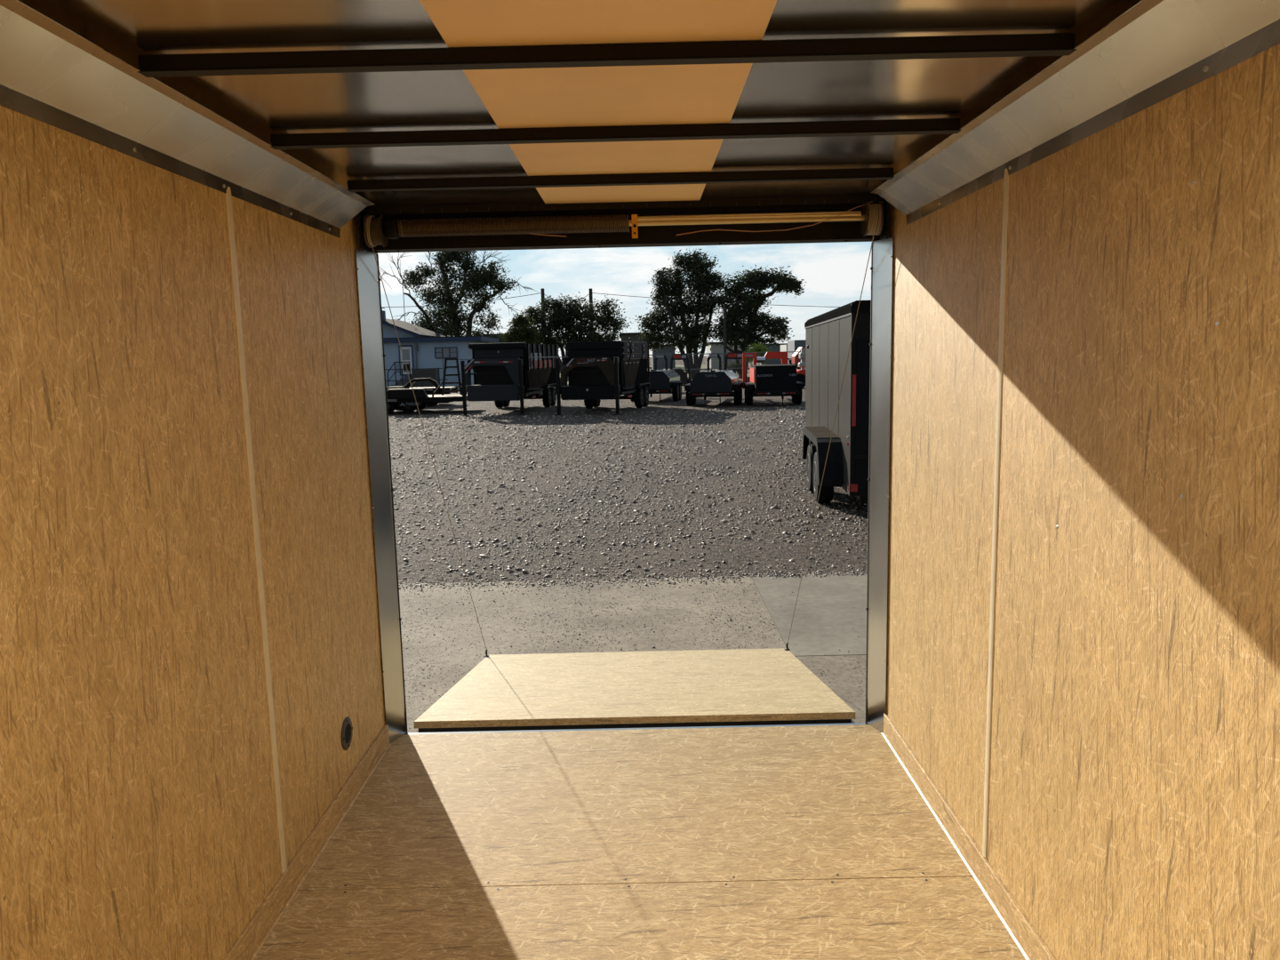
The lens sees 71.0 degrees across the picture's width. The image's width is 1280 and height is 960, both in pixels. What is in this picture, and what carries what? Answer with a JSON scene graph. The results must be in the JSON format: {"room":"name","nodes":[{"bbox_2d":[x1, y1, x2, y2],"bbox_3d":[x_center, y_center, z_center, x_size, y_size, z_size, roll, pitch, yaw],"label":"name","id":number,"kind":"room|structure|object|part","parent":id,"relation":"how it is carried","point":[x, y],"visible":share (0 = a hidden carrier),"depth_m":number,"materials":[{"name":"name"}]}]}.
{"room":"cargo trailer interior","nodes":[
{"label":"cargo trailer interior","id":0,"kind":"room"},
{"bbox_2d":[0,104,384,959],"bbox_3d":[-1.103,0.463,0.681,0.060,2.340,6.122,-1,8,0],"label":"wall","id":1,"kind":"structure","parent":0,"point":[139,812],"depth_m":2.02,"materials":[{"name":"brown wood"}]},
{"bbox_2d":[0,0,374,238],"bbox_3d":[-1.021,-0.541,0.409,0.149,0.110,5.760,-1,8,0],"label":"trim","id":2,"kind":"structure","parent":1,"relation":"attached to","point":[50,74],"depth_m":1.87,"materials":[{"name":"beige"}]},
{"bbox_2d":[225,186,287,873],"bbox_3d":[-1.072,0.188,2.517,0.006,1.952,0.030,-1,8,0],"label":"trim","id":3,"kind":"structure","parent":1,"relation":"attached to","point":[232,243],"depth_m":2.50,"materials":[{"name":"plastic"}]},
{"bbox_2d":[223,724,389,959],"bbox_3d":[-1.045,1.368,1.452,0.010,0.092,4.700,-1,8,0],"label":"baseboard","id":4,"kind":"structure","parent":1,"relation":"attached to","point":[246,945],"depth_m":2.77,"materials":[{"name":"beige wood"}]},
{"bbox_2d":[250,743,391,959],"bbox_3d":[-1.035,1.500,0.814,0.005,0.006,6.000,-1,8,0],"label":"trim","id":5,"kind":"structure","parent":1,"relation":"attached to","point":[388,746],"depth_m":2.85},
{"bbox_2d":[341,716,352,750],"bbox_3d":[-1.052,0.911,3.226,0.008,0.116,0.116,-1,8,0],"label":"air vent","id":6,"kind":"object","parent":1,"relation":"in","point":[347,729],"visible":1,"depth_m":3.21,"materials":[{"name":"plastic"}]},
{"bbox_2d":[354,248,407,743],"bbox_3d":[-1.044,0.099,3.642,0.057,2.004,0.142,-1,8,0],"label":"post","id":7,"kind":"object","parent":1,"relation":"attached to","point":[368,284],"visible":0.99,"depth_m":3.63,"materials":[{"name":"silver metal"}]},
{"bbox_2d":[18,0,1142,209],"bbox_3d":[-0.064,-0.702,0.554,2.170,0.064,6.190,-1,8,0],"label":"ceiling","id":8,"kind":"structure","parent":0,"point":[264,106],"depth_m":1.95,"materials":[{"name":"silver metal"}]},
{"bbox_2d":[419,0,776,203],"bbox_3d":[-0.065,-0.656,0.487,0.590,0.005,5.945,-1,8,0],"label":"ceiling panel","id":9,"kind":"object","parent":8,"relation":"attached to","point":[693,93],"visible":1,"depth_m":1.93,"materials":[{"name":"brown wood"}]},
{"bbox_2d":[137,32,1077,77],"bbox_3d":[-0.063,-0.806,1.702,1.768,0.032,0.032,-1,8,0],"label":"bow","id":10,"kind":"object","parent":8,"relation":"attached to","point":[1050,44],"visible":1,"depth_m":1.69,"materials":[{"name":"paint"}]},
{"bbox_2d":[269,118,961,149],"bbox_3d":[-0.064,-0.890,2.306,1.768,0.032,0.032,-1,8,0],"label":"bow","id":11,"kind":"object","parent":8,"relation":"attached to","point":[928,125],"visible":1,"depth_m":2.29,"materials":[{"name":"paint"}]},
{"bbox_2d":[346,167,894,191],"bbox_3d":[-0.064,-0.974,2.910,1.768,0.032,0.032,-1,8,0],"label":"bow","id":12,"kind":"object","parent":8,"relation":"attached to","point":[853,173],"visible":1,"depth_m":2.90,"materials":[{"name":"paint"}]},
{"bbox_2d":[413,642,855,732],"bbox_3d":[-0.023,1.119,4.861,1.955,0.420,1.898,-1,8,0],"label":"door","id":13,"kind":"structure","parent":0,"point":[740,686],"depth_m":4.44,"materials":[{"name":"beige wood"}]},
{"bbox_3d":[-0.020,1.129,4.874,1.903,0.048,1.865,-1,-2,0],"label":"steel frame","id":14,"kind":"part","parent":13,"relation":"part of","materials":[{"name":"black paint"}]},
{"bbox_2d":[253,724,1025,959],"bbox_3d":[-0.013,1.540,0.814,2.170,0.121,6.088,-1,8,0],"label":"floor","id":15,"kind":"structure","parent":0,"point":[810,842],"depth_m":2.85,"materials":[{"name":"wood"}]},
{"bbox_2d":[886,43,1279,959],"bbox_3d":[1.026,0.415,0.675,0.061,2.340,6.122,-1,8,0],"label":"wall","id":16,"kind":"structure","parent":0,"point":[1134,796],"depth_m":1.89,"materials":[{"name":"brown wood"}]},
{"bbox_2d":[361,194,887,253],"bbox_3d":[-0.063,-1.002,3.528,2.068,0.160,0.175,-1,8,0],"label":"door header","id":17,"kind":"structure","parent":16,"relation":"attached to","point":[832,231],"depth_m":3.52,"materials":[{"name":"paint"}]},
{"bbox_2d":[358,199,888,251],"bbox_3d":[-0.062,-0.984,3.457,2.012,0.144,0.132,-1,8,0],"label":"spring","id":18,"kind":"object","parent":17,"relation":"attached to","point":[874,218],"visible":1,"depth_m":3.44,"materials":[{"name":"metal"}]},
{"bbox_3d":[-1.065,-0.962,3.460,0.006,0.144,0.100,-1,8,0],"label":"plate","id":19,"kind":"part","parent":18,"relation":"part of","materials":[{"name":"black paint"}]},
{"bbox_2d":[370,243,486,647],"bbox_3d":[-1.007,0.087,4.591,0.005,2.297,1.994,-1,8,0],"label":"cable","id":20,"kind":"object","parent":18,"relation":"hanging from","point":[371,244],"visible":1,"depth_m":4.18,"materials":[{"name":"metal"}]},
{"bbox_2d":[529,232,566,236],"bbox_3d":[-0.352,-0.935,3.425,0.140,0.016,0.006,-2,8,-2],"label":"loose wire","id":21,"kind":"object","parent":18,"relation":"hanging from","point":[530,233],"visible":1,"depth_m":3.42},
{"bbox_2d":[676,200,883,235],"bbox_3d":[0.538,-1.002,3.429,0.801,0.115,0.026,-2,8,-2],"label":"loose wire","id":22,"kind":"object","parent":18,"relation":"hanging from","point":[873,201],"visible":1,"depth_m":3.43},
{"bbox_2d":[787,233,874,643],"bbox_3d":[0.922,0.044,4.586,0.004,2.297,1.994,-1,8,0],"label":"cable","id":23,"kind":"object","parent":18,"relation":"hanging from","point":[874,234],"visible":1,"depth_m":4.17,"materials":[{"name":"metal"}]},
{"bbox_3d":[0.940,-1.007,3.455,0.006,0.144,0.100,-1,8,0],"label":"plate","id":24,"kind":"part","parent":18,"relation":"part of","materials":[{"name":"black paint"}]},
{"bbox_2d":[406,722,867,734],"bbox_3d":[-0.015,1.076,3.833,1.970,0.029,0.016,-1,8,0],"label":"trim","id":25,"kind":"structure","parent":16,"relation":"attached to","point":[858,723],"depth_m":3.83,"materials":[{"name":"silver metal"}]},
{"bbox_2d":[865,237,894,733],"bbox_3d":[0.968,0.054,3.637,0.057,2.004,0.142,-1,8,0],"label":"post","id":26,"kind":"object","parent":16,"relation":"attached to","point":[883,250],"visible":0.97,"depth_m":3.62,"materials":[{"name":"silver metal"}]},
{"bbox_2d":[880,732,1029,959],"bbox_3d":[1.006,1.455,0.808,0.005,0.006,6.000,-1,8,0],"label":"trim","id":27,"kind":"structure","parent":16,"relation":"attached to","point":[884,735],"depth_m":2.79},
{"bbox_2d":[883,713,1055,959],"bbox_3d":[1.014,1.412,0.802,0.010,0.092,6.000,-1,8,0],"label":"baseboard","id":28,"kind":"structure","parent":16,"relation":"attached to","point":[1030,941],"depth_m":2.72,"materials":[{"name":"beige wood"}]},
{"bbox_2d":[982,168,1008,858],"bbox_3d":[0.994,0.142,2.512,0.006,1.952,0.030,-1,8,0],"label":"trim","id":29,"kind":"structure","parent":16,"relation":"attached to","point":[1006,176],"depth_m":2.50,"materials":[{"name":"plastic"}]},
{"bbox_2d":[870,0,1279,224],"bbox_3d":[0.898,-0.584,0.404,0.149,0.110,5.760,-1,8,0],"label":"trim","id":30,"kind":"structure","parent":16,"relation":"attached to","point":[1155,51],"depth_m":1.79,"materials":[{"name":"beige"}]},
{"label":"outside","id":31,"kind":"structure","parent":0,"visible":0},
{"bbox_2d":[398,572,867,732],"bbox_3d":[-0.002,2.082,0.264,28.000,0.200,15.950,-1,8,0],"label":"pavement","id":32,"kind":"structure","parent":31,"point":[675,620],"depth_m":6.77,"materials":[{"name":"concrete"}]},
{"bbox_2d":[399,575,864,731],"bbox_3d":[-0.011,1.163,6.142,4.403,0.017,4.061,-1,8,0],"label":"pebbles","id":33,"kind":"object","parent":32,"relation":"on","point":[721,575],"visible":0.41,"depth_m":6.86,"materials":[{"name":"grey gravel"}]},
{"bbox_2d":[398,569,867,594],"bbox_3d":[-0.007,0.906,7.970,6.013,0.030,0.612,-1,8,-1],"label":"gravel spill","id":34,"kind":"object","parent":32,"relation":"on","point":[768,573],"visible":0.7,"depth_m":8.06,"materials":[{"name":"gravel"}]},
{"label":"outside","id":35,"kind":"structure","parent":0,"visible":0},
{"bbox_2d":[388,384,868,583],"bbox_3d":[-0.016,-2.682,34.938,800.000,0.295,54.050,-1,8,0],"label":"ground","id":36,"kind":"structure","parent":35,"point":[531,405],"depth_m":12.51,"materials":[{"name":"grey gravel"}]},
{"bbox_2d":[386,377,457,406],"bbox_3d":[-11.760,-4.026,39.763,6.950,1.560,2.680,-2,8,-3],"label":"flatbed trailer","id":37,"kind":"object","parent":36,"relation":"on","point":[436,384],"visible":0.12,"depth_m":38.76,"materials":[{"name":"brown metal"}]},
{"bbox_3d":[-11.705,-3.758,38.771,6.950,0.300,0.079,-2,8,-3],"label":"frame","id":38,"kind":"part","parent":37,"relation":"part of","materials":[{"name":"black paint"}]},
{"bbox_3d":[-11.810,-4.042,40.830,6.950,0.300,0.079,-2,8,-3],"label":"frame","id":39,"kind":"part","parent":37,"relation":"part of","materials":[{"name":"black paint"}]},
{"bbox_2d":[386,358,467,413],"bbox_3d":[-10.182,-3.655,34.984,7.010,2.049,2.870,-2,8,-2],"label":"flatbed trailer","id":40,"kind":"object","parent":36,"relation":"on","point":[400,399],"visible":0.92,"depth_m":33.99,"materials":[{"name":"black metal"}]},
{"bbox_3d":[-9.366,-3.013,33.927,0.350,0.090,0.007,-2,8,-2],"label":"plate","id":41,"kind":"part","parent":40,"relation":"part of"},
{"bbox_3d":[-10.174,-3.160,35.194,7.010,0.190,2.590,-2,8,-2],"label":"frame","id":42,"kind":"part","parent":40,"relation":"part of","materials":[{"name":"black paint"}]},
{"bbox_2d":[460,342,558,415],"bbox_3d":[-4.900,-4.064,35.254,2.340,2.565,6.940,0,8,6],"label":"trailer","id":43,"kind":"object","parent":36,"relation":"on","point":[503,373],"visible":0.99,"depth_m":32.74,"materials":[{"name":"black paint"}]},
{"bbox_3d":[-6.303,-3.300,32.114,0.110,1.920,0.120,0,8,6],"label":"jack leg","id":44,"kind":"part","parent":43,"relation":"part of","materials":[{"name":"black paint"}]},
{"bbox_3d":[-4.216,-3.315,31.880,0.110,1.920,0.120,0,8,6],"label":"jack leg","id":45,"kind":"part","parent":43,"relation":"part of","materials":[{"name":"black paint"}]},
{"bbox_3d":[-4.249,-3.344,34.420,0.430,0.100,2.800,0,8,6],"label":"rail","id":46,"kind":"part","parent":43,"relation":"part of","materials":[{"name":"black metal"}]},
{"bbox_3d":[-4.376,-3.502,35.580,0.120,0.220,6.300,0,8,6],"label":"frame rail","id":47,"kind":"part","parent":43,"relation":"part of","materials":[{"name":"black metal"}]},
{"bbox_3d":[-3.912,-4.021,35.201,0.025,0.650,4.400,0,8,6],"label":"sloped plate","id":48,"kind":"part","parent":43,"relation":"part of","materials":[{"name":"metal"}]},
{"bbox_3d":[-3.790,-4.880,35.625,0.014,0.030,5.500,0,8,6],"label":"rail","id":49,"kind":"part","parent":43,"relation":"part of","materials":[{"name":"grey metal"}]},
{"bbox_2d":[554,340,650,415],"bbox_3d":[-1.236,-3.893,33.495,2.340,2.544,5.690,0,8,12],"label":"trailer","id":50,"kind":"object","parent":36,"relation":"on","point":[596,372],"visible":1,"depth_m":31.54,"materials":[{"name":"black paint"}]},
{"bbox_3d":[-2.836,-3.241,31.123,0.110,1.920,0.120,0,8,12],"label":"jack leg","id":51,"kind":"part","parent":50,"relation":"part of","materials":[{"name":"black paint"}]},
{"bbox_3d":[-0.784,-3.226,30.674,0.110,1.920,0.120,0,8,12],"label":"jack leg","id":52,"kind":"part","parent":50,"relation":"part of","materials":[{"name":"black paint"}]},
{"bbox_3d":[-0.553,-3.259,33.203,0.430,0.100,2.800,0,8,12],"label":"rail","id":53,"kind":"part","parent":50,"relation":"part of","materials":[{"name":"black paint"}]},
{"bbox_3d":[-0.290,-3.982,33.196,0.025,0.960,2.900,0,8,12],"label":"sloped plate","id":54,"kind":"part","parent":50,"relation":"part of","materials":[{"name":"metal"}]},
{"bbox_3d":[0.344,-4.567,35.929,0.065,1.900,0.120,0,8,12],"label":"post","id":55,"kind":"part","parent":50,"relation":"part of","materials":[{"name":"metal"}]},
{"bbox_2d":[441,351,800,389],"bbox_3d":[6.425,-7.437,59.546,39.039,2.050,0.090,-1,8,0],"label":"fence","id":56,"kind":"object","parent":36,"relation":"on","point":[443,361],"visible":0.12,"depth_m":59.49,"materials":[{"name":"metal"}]},
{"bbox_3d":[6.434,-7.907,59.480,39.000,1.061,0.070,-1,8,0],"label":"rail","id":57,"kind":"part","parent":56,"relation":"part of","materials":[{"name":"grey metal"}]},
{"bbox_2d":[388,406,868,581],"bbox_3d":[-0.523,-0.845,20.580,21.902,0.121,25.051,-1,8,0],"label":"gravel stones","id":58,"kind":"object","parent":36,"relation":"on","point":[622,466],"visible":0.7,"depth_m":14.70},
{"bbox_2d":[630,353,691,401],"bbox_3d":[1.013,-4.759,41.196,2.120,2.040,6.588,0,8,10],"label":"trailer","id":59,"kind":"object","parent":36,"relation":"on","point":[662,381],"visible":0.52,"depth_m":38.56,"materials":[{"name":"grey paint"}]},
{"bbox_3d":[0.471,-4.225,38.059,1.576,0.764,0.040,0,8,10],"label":"tank","id":60,"kind":"part","parent":59,"relation":"part of","materials":[{"name":"black metal"}]},
{"bbox_3d":[0.778,-4.474,39.836,1.560,0.760,3.600,0,8,10],"label":"tank","id":61,"kind":"part","parent":59,"relation":"part of","materials":[{"name":"black metal"}]},
{"bbox_2d":[663,368,689,391],"bbox_3d":[1.801,-5.324,48.009,1.716,1.250,1.600,-3,8,-11],"label":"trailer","id":62,"kind":"object","parent":36,"relation":"on","point":[684,375],"visible":0.19,"depth_m":47.27,"materials":[{"name":"grey metal"}]},
{"bbox_2d":[684,352,747,405],"bbox_3d":[3.267,-4.258,37.222,2.120,2.040,6.588,0,8,10],"label":"trailer","id":63,"kind":"object","parent":36,"relation":"on","point":[720,382],"visible":1,"depth_m":34.21,"materials":[{"name":"grey paint"}]},
{"bbox_3d":[2.693,-3.724,34.092,1.576,0.764,0.040,0,8,10],"label":"tank","id":64,"kind":"part","parent":63,"relation":"part of","materials":[{"name":"black metal"}]},
{"bbox_3d":[3.018,-3.973,35.865,1.560,0.760,3.600,0,8,10],"label":"tank","id":65,"kind":"part","parent":63,"relation":"part of","materials":[{"name":"black metal"}]},
{"bbox_2d":[721,359,749,376],"bbox_3d":[6.156,-7.358,60.578,2.539,1.682,1.761,-1,8,0],"label":"dry shrub","id":66,"kind":"object","parent":36,"relation":"on","point":[731,365],"visible":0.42,"depth_m":60.45,"materials":[{"name":"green plant"}]},
{"bbox_2d":[741,341,776,367],"bbox_3d":[8.118,-8.058,61.245,2.897,2.783,1.901,-1,8,0],"label":"shrub","id":67,"kind":"object","parent":36,"relation":"on","point":[754,348],"visible":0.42,"depth_m":60.98,"materials":[{"name":"green plant"}]},
{"bbox_2d":[742,351,803,405],"bbox_3d":[5.240,-4.217,36.673,2.120,2.020,6.588,-1,8,3],"label":"trailer","id":68,"kind":"object","parent":36,"relation":"on","point":[764,380],"visible":1,"depth_m":33.54,"materials":[{"name":"black paint"}]},
{"bbox_3d":[4.364,-4.076,34.860,0.035,0.560,2.300,-1,8,3],"label":"panel","id":69,"kind":"part","parent":68,"relation":"part of","materials":[{"name":"orange paint"}]},
{"bbox_3d":[5.132,-4.425,34.661,1.560,0.030,2.560,-1,8,3],"label":"lid","id":70,"kind":"part","parent":68,"relation":"part of","materials":[{"name":"grey metal"}]},
{"bbox_2d":[796,347,805,387],"bbox_3d":[9.387,-6.284,50.214,2.100,2.200,1.650,-2,8,-6],"label":"machine","id":71,"kind":"object","parent":36,"relation":"on","point":[800,373],"visible":0.37,"depth_m":49.62,"materials":[{"name":"orange paint"}]},
{"bbox_2d":[801,299,871,503],"bbox_3d":[3.869,-1.339,14.221,2.722,2.560,8.036,-1,8,5],"label":"trailer","id":72,"kind":"object","parent":36,"relation":"on","point":[828,335],"visible":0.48,"depth_m":11.22,"materials":[{"name":"grey metal"}]},
{"bbox_3d":[2.687,-2.307,13.147,0.015,0.025,5.900,-1,8,5],"label":"rail","id":73,"kind":"part","parent":72,"relation":"part of","materials":[{"name":"metal"}]},
{"bbox_3d":[2.734,-0.250,13.433,0.015,0.050,5.900,-1,8,5],"label":"rail","id":74,"kind":"part","parent":72,"relation":"part of","materials":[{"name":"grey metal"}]},
{"bbox_2d":[851,375,855,425],"bbox_3d":[2.471,-0.917,10.356,0.041,0.590,0.030,-1,8,5],"label":"tail light","id":75,"kind":"object","parent":72,"relation":"attached to","point":[853,377],"depth_m":10.35,"materials":[{"name":"red plastic"}]},
{"bbox_3d":[3.505,-0.927,10.292,2.144,2.220,0.035,-1,8,5],"label":"frame","id":76,"kind":"part","parent":72,"relation":"part of","materials":[{"name":"black paint"}]},
{"bbox_3d":[3.506,-0.749,10.288,2.020,1.750,0.022,-1,8,5],"label":"ramp door","id":77,"kind":"part","parent":72,"relation":"part of","materials":[{"name":"black paint"}]},
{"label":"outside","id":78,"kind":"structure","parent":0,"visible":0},
{"bbox_2d":[560,355,789,365],"bbox_3d":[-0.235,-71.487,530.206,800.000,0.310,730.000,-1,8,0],"label":"ground","id":79,"kind":"structure","parent":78,"point":[681,363],"depth_m":233.08,"materials":[{"name":"grey gravel"}]},
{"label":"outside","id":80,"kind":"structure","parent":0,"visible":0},
{"bbox_2d":[457,362,798,389],"bbox_3d":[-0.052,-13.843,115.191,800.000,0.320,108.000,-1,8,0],"label":"grass","id":81,"kind":"structure","parent":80,"point":[749,364],"depth_m":114.12,"materials":[{"name":"green plant"}]},
{"bbox_2d":[402,281,405,321],"bbox_3d":[-20.005,-12.634,76.581,0.052,8.850,0.060,-1,8,0],"label":"antenna mast","id":82,"kind":"object","parent":81,"relation":"on","point":[403,282],"visible":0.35,"depth_m":76.21,"materials":[{"name":"grey metal"}]},
{"bbox_2d":[385,368,447,385],"bbox_3d":[-17.864,-7.145,63.614,8.439,1.450,0.090,-1,8,0],"label":"fence","id":83,"kind":"object","parent":81,"relation":"on","point":[438,380],"visible":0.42,"depth_m":63.53,"materials":[{"name":"black metal"}]},
{"bbox_2d":[411,368,439,386],"bbox_3d":[-15.507,-7.327,64.902,1.684,1.350,1.000,-1,8,0],"label":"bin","id":84,"kind":"object","parent":81,"relation":"on","point":[433,373],"visible":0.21,"depth_m":64.39,"materials":[{"name":"black plastic"}]},
{"bbox_2d":[381,307,499,386],"bbox_3d":[-17.898,-10.573,71.525,12.150,6.065,11.385,-1,8,0],"label":"house","id":85,"kind":"structure","parent":81,"relation":"on","point":[421,348],"depth_m":67.33,"materials":[{"name":"blue wood"}]},
{"bbox_3d":[-17.787,-7.749,66.206,1.711,1.930,0.070,-1,8,0],"label":"stair railing","id":86,"kind":"part","parent":85,"relation":"part of","materials":[{"name":"metal"}]},
{"bbox_3d":[-17.552,-9.402,67.271,0.573,0.800,0.014,-1,8,0],"label":"door glass","id":87,"kind":"part","parent":85,"relation":"part of","materials":[{"name":"white glass"}]},
{"bbox_3d":[-17.542,-8.979,67.317,1.044,2.250,0.040,-1,8,0],"label":"door frame","id":88,"kind":"part","parent":85,"relation":"part of","materials":[{"name":"white wood"}]},
{"bbox_3d":[-17.542,-8.986,67.366,0.910,2.050,0.059,-1,8,0],"label":"door","id":89,"kind":"part","parent":85,"relation":"part of","materials":[{"name":"paint"}]},
{"bbox_3d":[-14.539,-9.554,67.289,1.576,0.680,0.020,-1,8,0],"label":"pane","id":90,"kind":"part","parent":85,"relation":"part of","materials":[{"name":"clear glass"}]},
{"bbox_2d":[380,250,535,343],"bbox_3d":[-16.941,-15.557,82.262,15.491,13.661,6.159,-1,8,0],"label":"tree","id":91,"kind":"object","parent":81,"relation":"on","point":[478,281],"visible":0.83,"depth_m":81.80,"materials":[{"name":"green plant"}]},
{"bbox_2d":[497,312,544,343],"bbox_3d":[-11.817,-13.054,87.366,5.089,6.398,3.960,-1,8,0],"label":"bushy tree","id":92,"kind":"object","parent":81,"relation":"on","point":[526,334],"visible":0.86,"depth_m":86.31,"materials":[{"name":"green plant"}]},
{"bbox_2d":[540,288,544,343],"bbox_3d":[-11.609,-17.958,108.557,0.600,10.217,0.571,-1,8,0],"label":"utility pole","id":93,"kind":"object","parent":81,"relation":"on","point":[542,293],"visible":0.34,"depth_m":107.81,"materials":[{"name":"wood"}]},
{"bbox_2d":[381,292,541,307],"bbox_3d":[-28.470,-21.339,107.067,33.566,1.415,2.063,-1,8,0],"label":"wire","id":94,"kind":"object","parent":93,"relation":"attached to","point":[540,292],"visible":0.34,"depth_m":107.34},
{"bbox_2d":[518,291,631,371],"bbox_3d":[-6.726,-14.544,90.474,12.129,8.535,6.301,-1,8,0],"label":"bushy tree","id":95,"kind":"object","parent":81,"relation":"on","point":[560,317],"visible":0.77,"depth_m":89.77,"materials":[{"name":"green plant"}]},
{"bbox_2d":[588,288,592,338],"bbox_3d":[-5.938,-18.368,110.521,0.600,10.232,0.571,-1,8,0],"label":"utility pole","id":96,"kind":"object","parent":81,"relation":"on","point":[590,289],"visible":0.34,"depth_m":109.80,"materials":[{"name":"wood"}]},
{"bbox_2d":[592,292,839,307],"bbox_3d":[26.862,-22.784,112.948,65.778,2.700,6.063,-1,8,0],"label":"wire","id":97,"kind":"object","parent":96,"relation":"attached to","point":[592,292],"visible":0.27,"depth_m":112.16,"materials":[{"name":"black metal"}]},
{"bbox_2d":[619,332,647,367],"bbox_3d":[-0.824,-20.808,144.511,4.561,5.484,12.400,-1,8,0],"label":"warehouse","id":98,"kind":"structure","parent":81,"relation":"on","point":[632,336],"depth_m":138.26,"materials":[{"name":"grey metal"}]},
{"bbox_2d":[651,344,675,369],"bbox_3d":[3.119,-16.459,120.382,3.323,3.330,7.400,-1,8,0],"label":"shed","id":99,"kind":"object","parent":81,"relation":"on","point":[667,352],"visible":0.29,"depth_m":116.91,"materials":[{"name":"grey"}]},
{"bbox_2d":[628,247,727,378],"bbox_3d":[3.325,-12.983,70.841,8.528,10.853,4.443,-2,8,-2],"label":"tree","id":100,"kind":"object","parent":81,"relation":"on","point":[700,282],"visible":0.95,"depth_m":70.43,"materials":[{"name":"green plant"}]},
{"bbox_2d":[706,341,741,368],"bbox_3d":[11.491,-17.084,122.822,4.561,3.519,8.400,-1,8,0],"label":"warehouse","id":101,"kind":"structure","parent":81,"relation":"on","point":[715,348],"depth_m":118.84,"materials":[{"name":"white paint"}]},
{"bbox_2d":[723,305,726,364],"bbox_3d":[6.182,-9.910,65.260,0.220,5.388,0.209,-1,8,0],"label":"utility pole","id":102,"kind":"object","parent":81,"relation":"on","point":[724,312],"visible":0.66,"depth_m":65.09,"materials":[{"name":"wood"}]},
{"bbox_2d":[707,264,806,378],"bbox_3d":[8.993,-11.625,68.901,7.266,9.603,4.668,2,9,25],"label":"tree","id":103,"kind":"object","parent":81,"relation":"on","point":[746,305],"visible":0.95,"depth_m":68.43,"materials":[{"name":"green plant"}]},
{"bbox_2d":[756,343,787,364],"bbox_3d":[22.176,-21.542,153.506,4.561,3.424,10.400,-1,8,0],"label":"warehouse","id":104,"kind":"structure","parent":81,"relation":"on","point":[776,348],"depth_m":148.48,"materials":[{"name":"grey metal"}]},
{"bbox_2d":[780,344,791,364],"bbox_3d":[22.365,-19.043,136.690,1.180,3.093,6.000,-1,8,0],"label":"box trailer","id":105,"kind":"object","parent":81,"relation":"on","point":[783,348],"visible":0.3,"depth_m":135.46,"materials":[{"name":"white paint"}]},
{"bbox_2d":[787,339,805,365],"bbox_3d":[23.036,-18.360,129.718,2.409,3.628,6.000,-1,8,0],"label":"box trailer","id":106,"kind":"object","parent":81,"relation":"on","point":[792,345],"visible":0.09,"depth_m":127.59,"materials":[{"name":"white paint"}]},
{"bbox_2d":[792,346,805,369],"bbox_3d":[20.818,-13.634,100.161,7.400,2.500,2.250,-1,8,0],"label":"truck","id":107,"kind":"object","parent":81,"relation":"on","point":[796,359],"visible":0.12,"depth_m":99.16,"materials":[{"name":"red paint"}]}
]}

